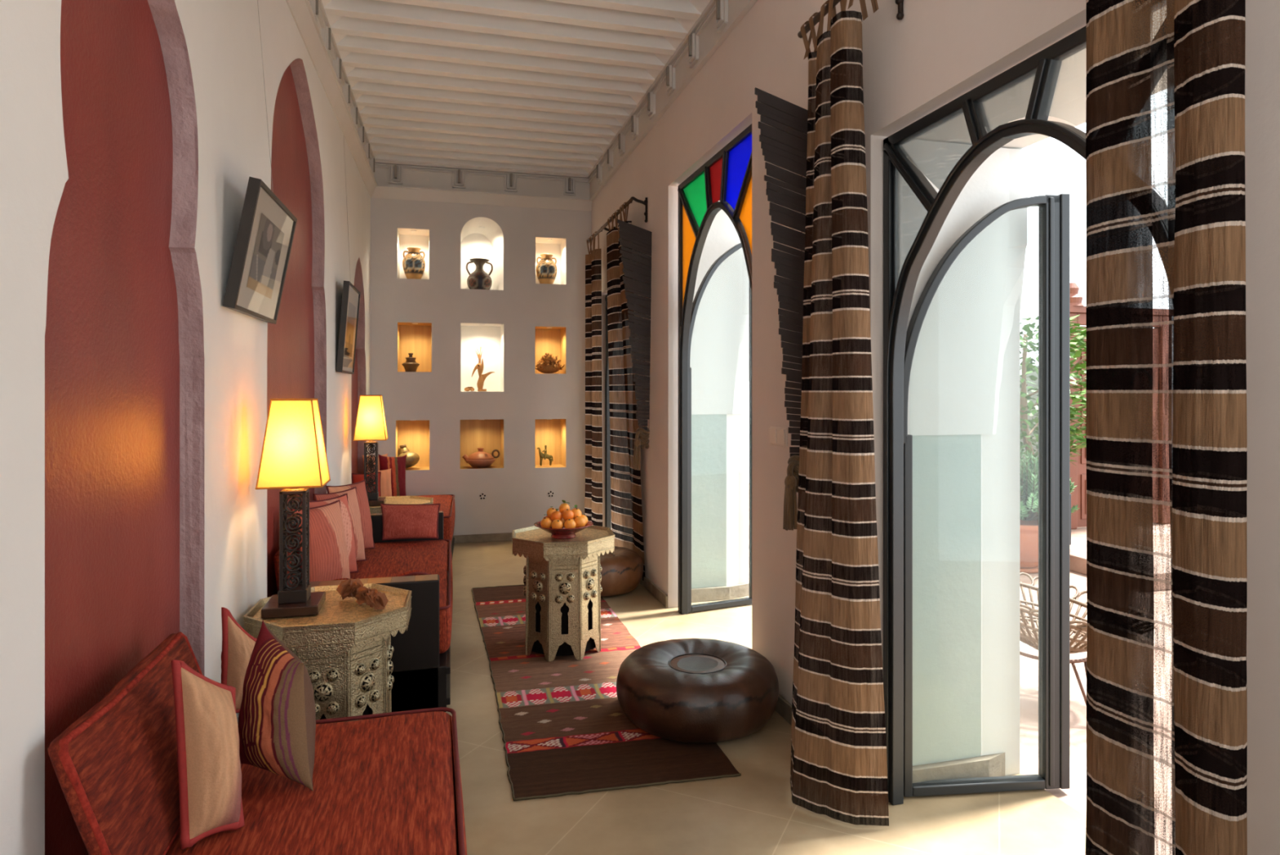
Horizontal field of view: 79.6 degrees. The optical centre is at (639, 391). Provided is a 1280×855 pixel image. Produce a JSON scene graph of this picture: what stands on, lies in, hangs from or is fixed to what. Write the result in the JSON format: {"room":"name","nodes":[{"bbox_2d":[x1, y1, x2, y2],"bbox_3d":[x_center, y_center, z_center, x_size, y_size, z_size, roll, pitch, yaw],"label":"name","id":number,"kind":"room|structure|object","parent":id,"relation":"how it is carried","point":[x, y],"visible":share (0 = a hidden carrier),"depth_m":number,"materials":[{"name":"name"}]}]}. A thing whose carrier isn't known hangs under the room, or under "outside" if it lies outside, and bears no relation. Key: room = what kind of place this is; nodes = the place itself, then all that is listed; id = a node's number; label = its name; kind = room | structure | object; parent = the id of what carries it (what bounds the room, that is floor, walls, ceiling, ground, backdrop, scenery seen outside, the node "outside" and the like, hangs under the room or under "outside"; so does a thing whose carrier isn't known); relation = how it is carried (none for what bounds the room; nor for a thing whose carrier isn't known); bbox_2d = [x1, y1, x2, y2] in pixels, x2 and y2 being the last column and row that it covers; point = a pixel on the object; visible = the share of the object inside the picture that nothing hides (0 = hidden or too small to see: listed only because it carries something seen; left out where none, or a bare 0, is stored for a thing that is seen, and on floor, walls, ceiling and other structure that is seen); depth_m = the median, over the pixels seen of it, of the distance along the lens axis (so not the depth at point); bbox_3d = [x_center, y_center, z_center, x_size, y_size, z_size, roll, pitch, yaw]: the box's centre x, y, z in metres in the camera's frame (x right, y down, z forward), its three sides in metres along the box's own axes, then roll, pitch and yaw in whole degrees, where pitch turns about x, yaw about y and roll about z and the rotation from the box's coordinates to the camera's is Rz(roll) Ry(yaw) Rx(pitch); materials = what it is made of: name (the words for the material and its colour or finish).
{"room":"traditional dwelling","nodes":[
{"label":"traditional dwelling","id":0,"kind":"room"},
{"bbox_2d":[0,0,370,854],"bbox_3d":[-1.547,-0.475,2.294,0.692,3.750,9.630,0,0,-15],"label":"wall","id":1,"kind":"structure","parent":0,"point":[135,402],"depth_m":1.99,"materials":[{"name":"paint"}]},
{"bbox_2d":[222,0,297,324],"bbox_3d":[-1.352,-0.998,2.762,0.126,1.464,0.595,0,0,-15],"label":"framed picture","id":2,"kind":"object","parent":1,"relation":"attached to","point":[267,228],"visible":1,"depth_m":2.68,"materials":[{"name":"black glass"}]},
{"bbox_2d":[246,213,284,298],"bbox_3d":[-1.344,-0.478,2.765,0.047,0.253,0.358,0,0,-14],"label":"print","id":3,"kind":"object","parent":2,"relation":"attached to","point":[268,240],"depth_m":2.74},
{"bbox_2d":[285,0,377,197],"bbox_3d":[-1.270,-1.903,2.290,0.062,0.335,9.484,0,0,-14],"label":"trim","id":4,"kind":"structure","parent":1,"relation":"attached to","point":[309,16],"depth_m":4.58,"materials":[{"name":"paint"}]},
{"bbox_2d":[336,140,360,373],"bbox_3d":[-1.946,-0.925,5.132,0.082,1.611,0.592,0,0,-14],"label":"framed picture","id":5,"kind":"object","parent":1,"relation":"attached to","point":[351,295],"visible":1,"depth_m":5.04,"materials":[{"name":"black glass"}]},
{"bbox_2d":[344,302,354,356],"bbox_3d":[-1.936,-0.408,5.135,0.026,0.346,0.355,0,0,-14],"label":"print","id":6,"kind":"object","parent":5,"relation":"attached to","point":[349,334],"depth_m":5.11},
{"bbox_2d":[370,197,591,535],"bbox_3d":[-1.466,-0.475,7.351,3.355,3.750,0.400,0,0,-15],"label":"wall","id":7,"kind":"structure","parent":0,"point":[428,410],"depth_m":7.22,"materials":[{"name":"paint"}]},
{"bbox_2d":[399,444,409,454],"bbox_3d":[-2.202,0.602,7.211,0.110,0.210,0.082,0,0,-15],"label":"gourd","id":8,"kind":"object","parent":7,"relation":"in","point":[403,448],"visible":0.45,"depth_m":7.18,"materials":[{"name":"ceramic"}]},
{"bbox_2d":[398,450,419,467],"bbox_3d":[-2.145,0.628,7.081,0.216,0.158,0.196,0,0,-15],"label":"gourd","id":9,"kind":"object","parent":7,"relation":"in","point":[412,458],"visible":0.71,"depth_m":7.03,"materials":[{"name":"metal"}]},
{"bbox_2d":[401,352,419,371],"bbox_3d":[-2.119,-0.266,7.099,0.158,0.176,0.158,0,0,-15],"label":"lidded pot","id":10,"kind":"object","parent":7,"relation":"in","point":[411,365],"visible":0.89,"depth_m":7.06,"materials":[{"name":"ceramic"}]},
{"bbox_2d":[402,247,425,279],"bbox_3d":[-2.092,-1.173,7.106,0.204,0.300,0.204,0,0,-15],"label":"vase","id":11,"kind":"object","parent":7,"relation":"in","point":[413,263],"visible":0.87,"depth_m":7.04,"materials":[{"name":"beige ceramic"}]},
{"bbox_2d":[464,386,474,391],"bbox_3d":[-1.607,-0.020,7.235,0.096,0.042,0.044,0,0,-15],"label":"trinket","id":12,"kind":"object","parent":7,"relation":"in","point":[467,388],"visible":0.88,"depth_m":7.22,"materials":[{"name":"brown wood"}]},
{"bbox_2d":[466,257,493,289],"bbox_3d":[-1.517,-1.095,7.259,0.232,0.295,0.232,0,0,11],"label":"jug","id":13,"kind":"object","parent":7,"relation":"in","point":[478,278],"visible":0.89,"depth_m":7.19,"materials":[{"name":"ceramic"}]},
{"bbox_2d":[462,447,500,467],"bbox_3d":[-1.507,0.626,7.262,0.279,0.182,0.279,0,0,30],"label":"clay pot","id":14,"kind":"object","parent":7,"relation":"in","point":[480,459],"visible":1,"depth_m":7.18,"materials":[{"name":"ceramic"}]},
{"bbox_2d":[371,160,592,211],"bbox_3d":[-1.436,-1.903,7.119,2.016,0.335,0.062,0,0,-15],"label":"trim","id":15,"kind":"structure","parent":7,"relation":"attached to","point":[403,180],"depth_m":7.11,"materials":[{"name":"paint"}]},
{"bbox_2d":[453,532,511,543],"bbox_3d":[-1.442,1.363,7.141,2.016,0.073,0.018,0,0,-15],"label":"baseboard","id":16,"kind":"structure","parent":7,"relation":"attached to","point":[491,536],"depth_m":7.13,"materials":[{"name":"paint"}]},
{"bbox_2d":[478,492,486,500],"bbox_3d":[-1.463,0.978,7.141,0.072,0.072,0.006,0,0,-15],"label":"air vent","id":17,"kind":"object","parent":7,"relation":"in","point":[482,495],"visible":1,"depth_m":7.14,"materials":[{"name":"metal"}]},
{"bbox_2d":[471,346,494,391],"bbox_3d":[-1.482,-0.219,7.269,0.217,0.440,0.100,0,0,-15],"label":"figurine","id":18,"kind":"object","parent":7,"relation":"in","point":[479,366],"visible":0.98,"depth_m":7.25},
{"bbox_2d":[537,444,553,465],"bbox_3d":[-0.917,0.619,7.419,0.158,0.199,0.062,0,0,-15],"label":"bronze horseman","id":19,"kind":"object","parent":7,"relation":"in","point":[544,455],"visible":1,"depth_m":7.41,"materials":[{"name":"gold metal"}]},
{"bbox_2d":[536,253,556,284],"bbox_3d":[-0.903,-1.170,7.423,0.202,0.296,0.202,0,0,-15],"label":"vase","id":20,"kind":"object","parent":7,"relation":"in","point":[546,268],"visible":0.88,"depth_m":7.36,"materials":[{"name":"beige ceramic"}]},
{"bbox_2d":[535,352,564,373],"bbox_3d":[-0.876,-0.270,7.407,0.280,0.200,0.178,0,0,-15],"label":"carving","id":21,"kind":"object","parent":7,"relation":"in","point":[549,365],"visible":1,"depth_m":7.37,"materials":[{"name":"brown wood"}]},
{"bbox_2d":[546,489,554,497],"bbox_3d":[-0.849,0.978,7.305,0.072,0.072,0.006,0,0,-15],"label":"air vent","id":22,"kind":"object","parent":7,"relation":"in","point":[550,494],"visible":1,"depth_m":7.30,"materials":[{"name":"paint"}]},
{"bbox_2d":[321,0,710,175],"bbox_3d":[-0.299,-2.205,2.808,3.270,0.290,9.980,0,0,-15],"label":"ceiling","id":23,"kind":"structure","parent":0,"point":[542,86],"depth_m":5.01,"materials":[{"name":"paint"}]},
{"bbox_2d":[445,540,1086,854],"bbox_3d":[-0.237,1.475,2.772,3.170,0.150,10.280,0,0,-15],"label":"floor","id":24,"kind":"structure","parent":0,"point":[752,812],"depth_m":2.59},
{"bbox_2d":[165,706,466,854],"bbox_3d":[-0.695,1.174,1.450,0.741,0.453,1.741,0,0,-15],"label":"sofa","id":25,"kind":"object","parent":24,"relation":"on","point":[389,783],"visible":0.64,"depth_m":1.80,"materials":[{"name":"red fabric"}]},
{"bbox_2d":[47,631,202,854],"bbox_3d":[-1.067,0.782,1.687,0.141,0.330,0.694,0,0,-15],"label":"cushion","id":26,"kind":"object","parent":25,"relation":"on","point":[115,766],"visible":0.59,"depth_m":1.52,"materials":[{"name":"red fabric"}]},
{"bbox_2d":[171,659,244,849],"bbox_3d":[-0.943,0.761,1.673,0.130,0.361,0.188,0,0,-34],"label":"pillow","id":27,"kind":"object","parent":25,"relation":"on","point":[209,764],"visible":1,"depth_m":1.63,"materials":[{"name":"fabric"}]},
{"bbox_2d":[221,607,257,713],"bbox_3d":[-1.136,0.778,2.196,0.122,0.339,0.133,0,0,-15],"label":"pillow","id":28,"kind":"object","parent":25,"relation":"on","point":[237,645],"visible":0.43,"depth_m":2.16,"materials":[{"name":"fabric"}]},
{"bbox_2d":[238,620,315,791],"bbox_3d":[-0.887,0.771,1.903,0.303,0.342,0.155,0,0,35],"label":"pillow","id":29,"kind":"object","parent":25,"relation":"on","point":[277,717],"visible":0.95,"depth_m":1.86,"materials":[{"name":"fabric"}]},
{"bbox_2d":[243,582,411,723],"bbox_3d":[-1.123,1.086,2.805,0.542,0.628,0.542,0,0,-13],"label":"table","id":30,"kind":"object","parent":24,"relation":"on","point":[345,649],"visible":0.59,"depth_m":2.65,"materials":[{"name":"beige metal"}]},
{"bbox_2d":[255,398,330,618],"bbox_3d":[-1.246,0.407,2.772,0.216,0.761,0.216,0,0,-15],"label":"table lamp","id":31,"kind":"object","parent":30,"relation":"on","point":[294,459],"visible":1,"depth_m":2.71,"materials":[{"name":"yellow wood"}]},
{"bbox_2d":[243,582,411,631],"bbox_3d":[-1.123,0.787,2.805,0.541,0.031,0.541,0,0,-13],"label":"table top","id":32,"kind":"object","parent":30,"relation":"on","point":[336,613],"depth_m":2.70,"materials":[{"name":"silver metal"}]},
{"bbox_2d":[336,577,363,599],"bbox_3d":[-1.093,0.747,2.901,0.099,0.080,0.080,0,0,9],"label":"rose","id":33,"kind":"object","parent":30,"relation":"on","point":[347,588],"visible":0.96,"depth_m":2.89,"materials":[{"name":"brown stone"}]},
{"bbox_2d":[354,586,375,604],"bbox_3d":[-1.016,0.756,2.853,0.080,0.063,0.070,0,0,-15],"label":"rose","id":34,"kind":"object","parent":30,"relation":"on","point":[362,592],"visible":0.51,"depth_m":2.84,"materials":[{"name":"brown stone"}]},
{"bbox_2d":[364,588,388,608],"bbox_3d":[-0.955,0.753,2.781,0.071,0.069,0.081,0,0,-40],"label":"rose","id":35,"kind":"object","parent":30,"relation":"on","point":[375,599],"visible":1,"depth_m":2.77,"materials":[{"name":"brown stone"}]},
{"bbox_2d":[292,511,453,711],"bbox_3d":[-1.372,1.099,4.165,0.710,0.601,1.852,0,0,-15],"label":"sofa","id":36,"kind":"object","parent":24,"relation":"on","point":[420,659],"visible":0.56,"depth_m":3.34,"materials":[{"name":"red fabric"}]},
{"bbox_2d":[274,550,279,591],"bbox_3d":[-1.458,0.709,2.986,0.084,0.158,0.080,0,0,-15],"label":"cushion","id":37,"kind":"object","parent":36,"relation":"on","point":[277,563],"depth_m":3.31,"materials":[{"name":"red fabric"}]},
{"bbox_2d":[287,535,297,584],"bbox_3d":[-1.548,0.732,3.324,0.084,0.193,0.237,0,0,-15],"label":"cushion","id":38,"kind":"object","parent":36,"relation":"on","point":[288,553],"depth_m":3.40,"materials":[{"name":"red fabric"}]},
{"bbox_2d":[290,499,351,581],"bbox_3d":[-1.500,0.739,3.626,0.152,0.409,0.315,0,0,19],"label":"pillow","id":39,"kind":"object","parent":36,"relation":"on","point":[328,551],"visible":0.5,"depth_m":3.58,"materials":[{"name":"fabric"}]},
{"bbox_2d":[301,493,358,573],"bbox_3d":[-1.559,0.739,3.869,0.153,0.409,0.317,0,0,17],"label":"pillow","id":40,"kind":"object","parent":36,"relation":"on","point":[346,517],"visible":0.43,"depth_m":3.92,"materials":[{"name":"fabric"}]},
{"bbox_2d":[313,486,366,561],"bbox_3d":[-1.616,0.739,4.144,0.157,0.409,0.322,0,0,28],"label":"pillow","id":41,"kind":"object","parent":36,"relation":"on","point":[353,507],"visible":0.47,"depth_m":4.18,"materials":[{"name":"fabric"}]},
{"bbox_2d":[325,480,374,549],"bbox_3d":[-1.684,0.739,4.478,0.154,0.409,0.315,0,0,21],"label":"pillow","id":42,"kind":"object","parent":36,"relation":"on","point":[362,500],"visible":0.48,"depth_m":4.51,"materials":[{"name":"fabric"}]},
{"bbox_2d":[333,568,430,580],"bbox_3d":[-1.165,0.886,3.457,0.440,0.153,0.112,0,0,-15],"label":"bolster","id":43,"kind":"object","parent":36,"relation":"on","point":[414,571],"visible":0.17,"depth_m":3.47,"materials":[{"name":"red fabric"}]},
{"bbox_2d":[380,502,440,540],"bbox_3d":[-1.473,0.832,4.922,0.372,0.230,0.102,0,0,-10],"label":"pillow","id":44,"kind":"object","parent":36,"relation":"on","point":[400,521],"visible":1,"depth_m":4.90,"materials":[{"name":"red fabric"}]},
{"bbox_2d":[368,495,433,513],"bbox_3d":[-1.734,1.086,5.396,0.542,0.628,0.542,0,0,-15],"label":"table","id":45,"kind":"object","parent":24,"relation":"on","point":[400,499],"visible":0.02,"depth_m":5.52,"materials":[{"name":"beige wood"}]},
{"bbox_2d":[352,395,388,506],"bbox_3d":[-1.876,0.407,5.358,0.216,0.761,0.216,0,0,-15],"label":"table lamp","id":46,"kind":"object","parent":45,"relation":"on","point":[371,426],"visible":0.96,"depth_m":5.29,"materials":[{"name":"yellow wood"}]},
{"bbox_2d":[415,494,454,568],"bbox_3d":[-1.897,1.162,6.340,0.748,0.475,1.305,0,0,-15],"label":"sofa","id":47,"kind":"object","parent":24,"relation":"on","point":[447,501],"visible":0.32,"depth_m":6.22,"materials":[{"name":"red fabric"}]},
{"bbox_2d":[351,471,381,496],"bbox_3d":[-2.111,0.769,5.935,0.226,0.283,0.100,0,0,-33],"label":"pillow","id":48,"kind":"object","parent":47,"relation":"on","point":[356,477],"visible":0.31,"depth_m":5.92,"materials":[{"name":"fabric"}]},
{"bbox_2d":[362,453,387,471],"bbox_3d":[-2.219,0.720,6.469,0.110,0.377,0.230,0,0,41],"label":"pillow","id":49,"kind":"object","parent":47,"relation":"on","point":[385,455],"visible":0.15,"depth_m":6.45,"materials":[{"name":"fabric"}]},
{"bbox_2d":[366,468,391,496],"bbox_3d":[-2.078,0.764,6.110,0.217,0.286,0.109,0,0,-38],"label":"pillow","id":50,"kind":"object","parent":47,"relation":"on","point":[385,477],"visible":0.37,"depth_m":6.11,"materials":[{"name":"fabric"}]},
{"bbox_2d":[378,453,406,496],"bbox_3d":[-2.034,0.716,6.321,0.276,0.411,0.118,0,0,-43],"label":"pillow","id":51,"kind":"object","parent":47,"relation":"on","point":[397,464],"visible":0.54,"depth_m":6.30,"materials":[{"name":"fabric"}]},
{"bbox_2d":[471,584,741,800],"bbox_3d":[-0.406,1.395,4.120,0.856,0.011,2.966,0,0,-15],"label":"rug","id":52,"kind":"object","parent":24,"relation":"on","point":[566,730],"visible":0.65,"depth_m":3.23,"materials":[{"name":"fabric"}]},
{"bbox_2d":[511,524,614,661],"bbox_3d":[-0.419,1.079,4.163,0.542,0.628,0.542,0,0,-9],"label":"table","id":53,"kind":"object","parent":52,"relation":"on","point":[562,589],"visible":0.99,"depth_m":3.99,"materials":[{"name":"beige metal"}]},
{"bbox_2d":[533,520,592,538],"bbox_3d":[-0.410,0.745,4.118,0.316,0.071,0.316,0,0,-15],"label":"fruit bowl","id":54,"kind":"object","parent":53,"relation":"on","point":[557,533],"visible":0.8,"depth_m":4.04,"materials":[{"name":"ceramic"}]},
{"bbox_2d":[540,517,551,528],"bbox_3d":[-0.498,0.701,4.083,0.063,0.063,0.063,0,0,-15],"label":"orange","id":55,"kind":"object","parent":54,"relation":"in","point":[546,522],"visible":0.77,"depth_m":4.06,"materials":[{"name":"orange food"}]},
{"bbox_2d":[551,508,562,520],"bbox_3d":[-0.445,0.661,4.101,0.062,0.076,0.066,0,0,-15],"label":"orange","id":56,"kind":"object","parent":55,"relation":"on","point":[557,514],"visible":0.73,"depth_m":4.08,"materials":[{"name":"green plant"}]},
{"bbox_2d":[551,519,563,528],"bbox_3d":[-0.435,0.706,4.043,0.062,0.060,0.062,0,0,-15],"label":"orange","id":57,"kind":"object","parent":54,"relation":"in","point":[557,523],"visible":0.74,"depth_m":4.02,"materials":[{"name":"orange food"}]},
{"bbox_2d":[564,518,576,528],"bbox_3d":[-0.370,0.704,4.053,0.064,0.064,0.064,0,0,-15],"label":"orange","id":58,"kind":"object","parent":54,"relation":"in","point":[569,523],"visible":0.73,"depth_m":4.03,"materials":[{"name":"orange food"}]},
{"bbox_2d":[561,508,573,519],"bbox_3d":[-0.386,0.660,4.104,0.064,0.065,0.064,0,0,-15],"label":"orange","id":59,"kind":"object","parent":58,"relation":"on","point":[567,513],"visible":0.79,"depth_m":4.08,"materials":[{"name":"orange food"}]},
{"bbox_2d":[573,515,586,527],"bbox_3d":[-0.322,0.701,4.100,0.068,0.066,0.067,0,0,-15],"label":"orange","id":60,"kind":"object","parent":54,"relation":"in","point":[580,522],"visible":0.74,"depth_m":4.08,"materials":[{"name":"orange food"}]},
{"bbox_2d":[581,514,587,524],"bbox_3d":[-0.314,0.700,4.171,0.063,0.062,0.064,0,0,-15],"label":"orange","id":61,"kind":"object","parent":54,"relation":"in","point":[582,515],"visible":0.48,"depth_m":4.16,"materials":[{"name":"orange food"}]},
{"bbox_2d":[571,504,582,519],"bbox_3d":[-0.346,0.656,4.152,0.064,0.076,0.067,0,0,-15],"label":"orange","id":62,"kind":"object","parent":61,"relation":"on","point":[577,512],"visible":0.73,"depth_m":4.13,"materials":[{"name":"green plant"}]},
{"bbox_3d":[-0.499,0.696,4.148,0.060,0.068,0.060,0,0,-15],"label":"orange","id":63,"kind":"object","parent":54,"relation":"in","visible":0},
{"bbox_2d":[546,506,556,517],"bbox_3d":[-0.475,0.650,4.146,0.057,0.067,0.058,0,0,-38],"label":"orange","id":64,"kind":"object","parent":63,"relation":"on","point":[550,510],"visible":0.75,"depth_m":4.13,"materials":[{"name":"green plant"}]},
{"bbox_2d":[511,524,614,545],"bbox_3d":[-0.419,0.780,4.163,0.541,0.031,0.541,0,0,-9],"label":"tabletop","id":65,"kind":"object","parent":53,"relation":"on","point":[593,535],"depth_m":4.08,"materials":[{"name":"silver metal"}]},
{"bbox_2d":[600,546,643,596],"bbox_3d":[-0.293,1.259,5.409,0.632,0.261,0.631,0,0,-15],"label":"pouf","id":66,"kind":"object","parent":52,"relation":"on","point":[622,571],"visible":0.41,"depth_m":5.18,"materials":[{"name":"brown leather"}]},
{"bbox_2d":[616,637,778,742],"bbox_3d":[0.244,1.264,3.291,0.692,0.251,0.690,0,0,-15],"label":"pouf","id":67,"kind":"object","parent":52,"relation":"on","point":[695,690],"visible":1,"depth_m":3.05,"materials":[{"name":"brown leather"}]},
{"bbox_2d":[591,0,1279,854],"bbox_3d":[0.997,-0.475,3.102,0.615,3.750,9.880,0,0,-15],"label":"wall","id":68,"kind":"structure","parent":0,"point":[914,65],"depth_m":2.78,"materials":[{"name":"paint"}]},
{"bbox_2d":[604,294,611,528],"bbox_3d":[-0.149,0.263,6.429,0.055,2.275,1.164,0,0,-15],"label":"door","id":69,"kind":"structure","parent":68,"relation":"in","point":[607,434],"depth_m":6.93,"materials":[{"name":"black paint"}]},
{"bbox_2d":[587,196,647,243],"bbox_3d":[-0.208,-1.284,6.165,0.140,0.178,1.580,0,0,-15],"label":"curtain rod","id":70,"kind":"object","parent":68,"relation":"attached to","point":[645,202],"visible":0.68,"depth_m":5.50,"materials":[{"name":"brown metal"}]},
{"bbox_2d":[584,231,602,526],"bbox_3d":[-0.414,0.011,6.668,0.086,2.748,0.503,0,0,-15],"label":"curtain","id":71,"kind":"object","parent":70,"relation":"hanging from","point":[593,411],"visible":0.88,"depth_m":6.52,"materials":[{"name":"beige fabric"}]},
{"bbox_2d":[606,202,645,581],"bbox_3d":[-0.132,0.011,5.787,0.165,2.748,0.730,0,0,-15],"label":"curtain","id":72,"kind":"object","parent":70,"relation":"hanging from","point":[627,526],"visible":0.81,"depth_m":5.79,"materials":[{"name":"black fabric"}]},
{"bbox_2d":[617,218,652,470],"bbox_3d":[-0.033,-0.317,5.268,0.241,1.717,0.080,0,0,-26],"label":"slatted panel","id":73,"kind":"object","parent":68,"relation":"hanging from","point":[635,237],"visible":1,"depth_m":5.28,"materials":[{"name":"wood"}]},
{"bbox_2d":[587,0,757,200],"bbox_3d":[0.724,-1.948,2.822,0.056,0.245,9.480,0,0,-15],"label":"trim","id":74,"kind":"structure","parent":68,"relation":"attached to","point":[719,18],"depth_m":4.76,"materials":[{"name":"paint"}]},
{"bbox_2d":[677,124,751,614],"bbox_3d":[0.684,0.044,4.356,0.596,2.709,1.397,0,0,-15],"label":"door","id":75,"kind":"structure","parent":68,"relation":"in","point":[726,178],"depth_m":4.76,"materials":[{"name":"black paint"}]},
{"bbox_2d":[640,575,791,725],"bbox_3d":[0.746,1.361,2.817,0.016,0.078,9.460,0,0,-15],"label":"baseboard","id":76,"kind":"structure","parent":68,"relation":"attached to","point":[784,708],"depth_m":4.96,"materials":[{"name":"paint"}]},
{"bbox_2d":[689,200,749,602],"bbox_3d":[0.503,0.040,5.195,0.530,2.720,0.120,0,0,-15],"label":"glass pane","id":77,"kind":"structure","parent":68,"relation":"attached to","point":[719,359],"depth_m":5.16,"materials":[{"name":"glass"}]},
{"bbox_2d":[768,426,787,446],"bbox_3d":[0.602,0.197,3.356,0.017,0.080,0.168,0,0,-15],"label":"light switch","id":78,"kind":"object","parent":68,"relation":"attached to","point":[778,435],"visible":1,"depth_m":3.33,"materials":[{"name":"white plastic"}]},
{"bbox_2d":[754,87,808,530],"bbox_3d":[0.571,-0.317,2.997,0.246,1.716,0.079,0,0,-26],"label":"slatted panel","id":79,"kind":"object","parent":68,"relation":"hanging from","point":[785,147],"visible":0.66,"depth_m":3.01,"materials":[{"name":"wood"}]},
{"bbox_2d":[797,0,903,38],"bbox_3d":[0.923,-1.284,1.923,0.140,0.178,2.040,0,0,-15],"label":"curtain rod","id":80,"kind":"object","parent":68,"relation":"attached to","point":[900,15],"visible":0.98,"depth_m":2.67,"materials":[{"name":"brown metal"}]},
{"bbox_2d":[790,0,888,826],"bbox_3d":[0.616,0.013,2.620,0.211,2.751,0.443,0,0,-21],"label":"curtain","id":81,"kind":"object","parent":80,"relation":"hanging from","point":[838,768],"visible":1,"depth_m":2.50,"materials":[{"name":"beige fabric"}]},
{"bbox_2d":[1084,0,1247,854],"bbox_3d":[0.942,0.045,1.388,0.096,2.670,0.377,0,0,-1],"label":"curtain","id":82,"kind":"object","parent":80,"relation":"hanging from","point":[1205,41],"visible":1,"depth_m":1.39,"materials":[{"name":"black fabric"}]},
{"bbox_2d":[906,147,1027,782],"bbox_3d":[1.148,0.260,2.778,0.530,2.280,0.120,0,0,-15],"label":"trim","id":83,"kind":"structure","parent":68,"relation":"attached to","point":[956,373],"depth_m":2.74,"materials":[{"name":"paint"}]},
{"bbox_2d":[883,0,1168,804],"bbox_3d":[1.238,0.264,2.129,0.682,2.272,1.160,0,0,-7],"label":"door","id":84,"kind":"structure","parent":68,"relation":"in","point":[947,145],"depth_m":2.63,"materials":[{"name":"black paint"}]},
{"label":"outside","id":85,"kind":"structure","parent":0,"visible":0},
{"bbox_2d":[747,482,1172,854],"bbox_3d":[5.090,1.491,6.274,8.930,0.158,12.500,0,0,-15],"label":"patio","id":86,"kind":"structure","parent":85,"point":[1075,796],"depth_m":3.37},
{"bbox_2d":[1019,640,1030,647],"bbox_3d":[1.796,1.410,4.619,0.950,0.004,0.900,0,0,-15],"label":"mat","id":87,"kind":"object","parent":86,"relation":"on","point":[1021,644],"visible":0.02,"depth_m":4.25,"materials":[{"name":"white"}]},
{"bbox_2d":[1019,365,1038,463],"bbox_3d":[3.286,0.576,7.665,3.500,1.672,0.120,0,0,-15],"label":"wall","id":88,"kind":"structure","parent":86,"relation":"on","point":[1034,373],"depth_m":7.79,"materials":[{"name":"paint"}]},
{"bbox_2d":[1070,523,1171,591],"bbox_3d":[4.656,1.349,7.814,3.375,0.127,4.100,0,0,-15],"label":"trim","id":89,"kind":"structure","parent":88,"relation":"attached to","point":[1078,535],"depth_m":6.19,"materials":[{"name":"white paint"}]},
{"bbox_2d":[1070,282,1170,528],"bbox_3d":[4.546,0.132,7.324,1.340,2.304,0.200,0,0,-15],"label":"gate","id":90,"kind":"object","parent":89,"relation":"on","point":[1078,473],"visible":0.26,"depth_m":7.19,"materials":[{"name":"red wood"}]},
{"bbox_2d":[1019,520,1038,573],"bbox_3d":[3.004,1.214,6.102,0.590,0.395,0.590,0,0,-15],"label":"planter","id":91,"kind":"object","parent":86,"relation":"on","point":[1028,530],"visible":0.2,"depth_m":5.87,"materials":[{"name":"ceramic"}]},
{"bbox_2d":[1019,449,1079,520],"bbox_3d":[3.019,0.737,6.108,0.760,0.570,0.756,0,0,44],"label":"plant","id":92,"kind":"object","parent":91,"relation":"in","point":[1028,471],"visible":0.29,"depth_m":5.98,"materials":[{"name":"green plant"}]},
{"bbox_2d":[1019,314,1086,466],"bbox_3d":[3.419,0.374,6.724,1.383,2.086,1.400,0,0,-15],"label":"tree","id":93,"kind":"object","parent":86,"relation":"on","point":[1027,363],"visible":0.34,"depth_m":6.52,"materials":[{"name":"green plant"}]},
{"bbox_2d":[1019,572,1155,705],"bbox_3d":[1.833,1.122,3.449,0.799,0.577,0.803,0,0,22],"label":"rattan chair","id":94,"kind":"object","parent":86,"relation":"on","point":[1028,633],"visible":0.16,"depth_m":3.33,"materials":[{"name":"brown wicker"}]},
{"bbox_3d":[-0.441,0.701,4.181,0.060,0.061,0.060,0,0,-15],"label":"orange","id":95,"kind":"object","parent":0,"visible":0},
{"bbox_2d":[559,499,569,513],"bbox_3d":[-0.410,0.625,4.164,0.059,0.080,0.063,0,0,-15],"label":"orange","id":96,"kind":"object","parent":95,"relation":"on","point":[564,506],"visible":0.73,"depth_m":4.15,"materials":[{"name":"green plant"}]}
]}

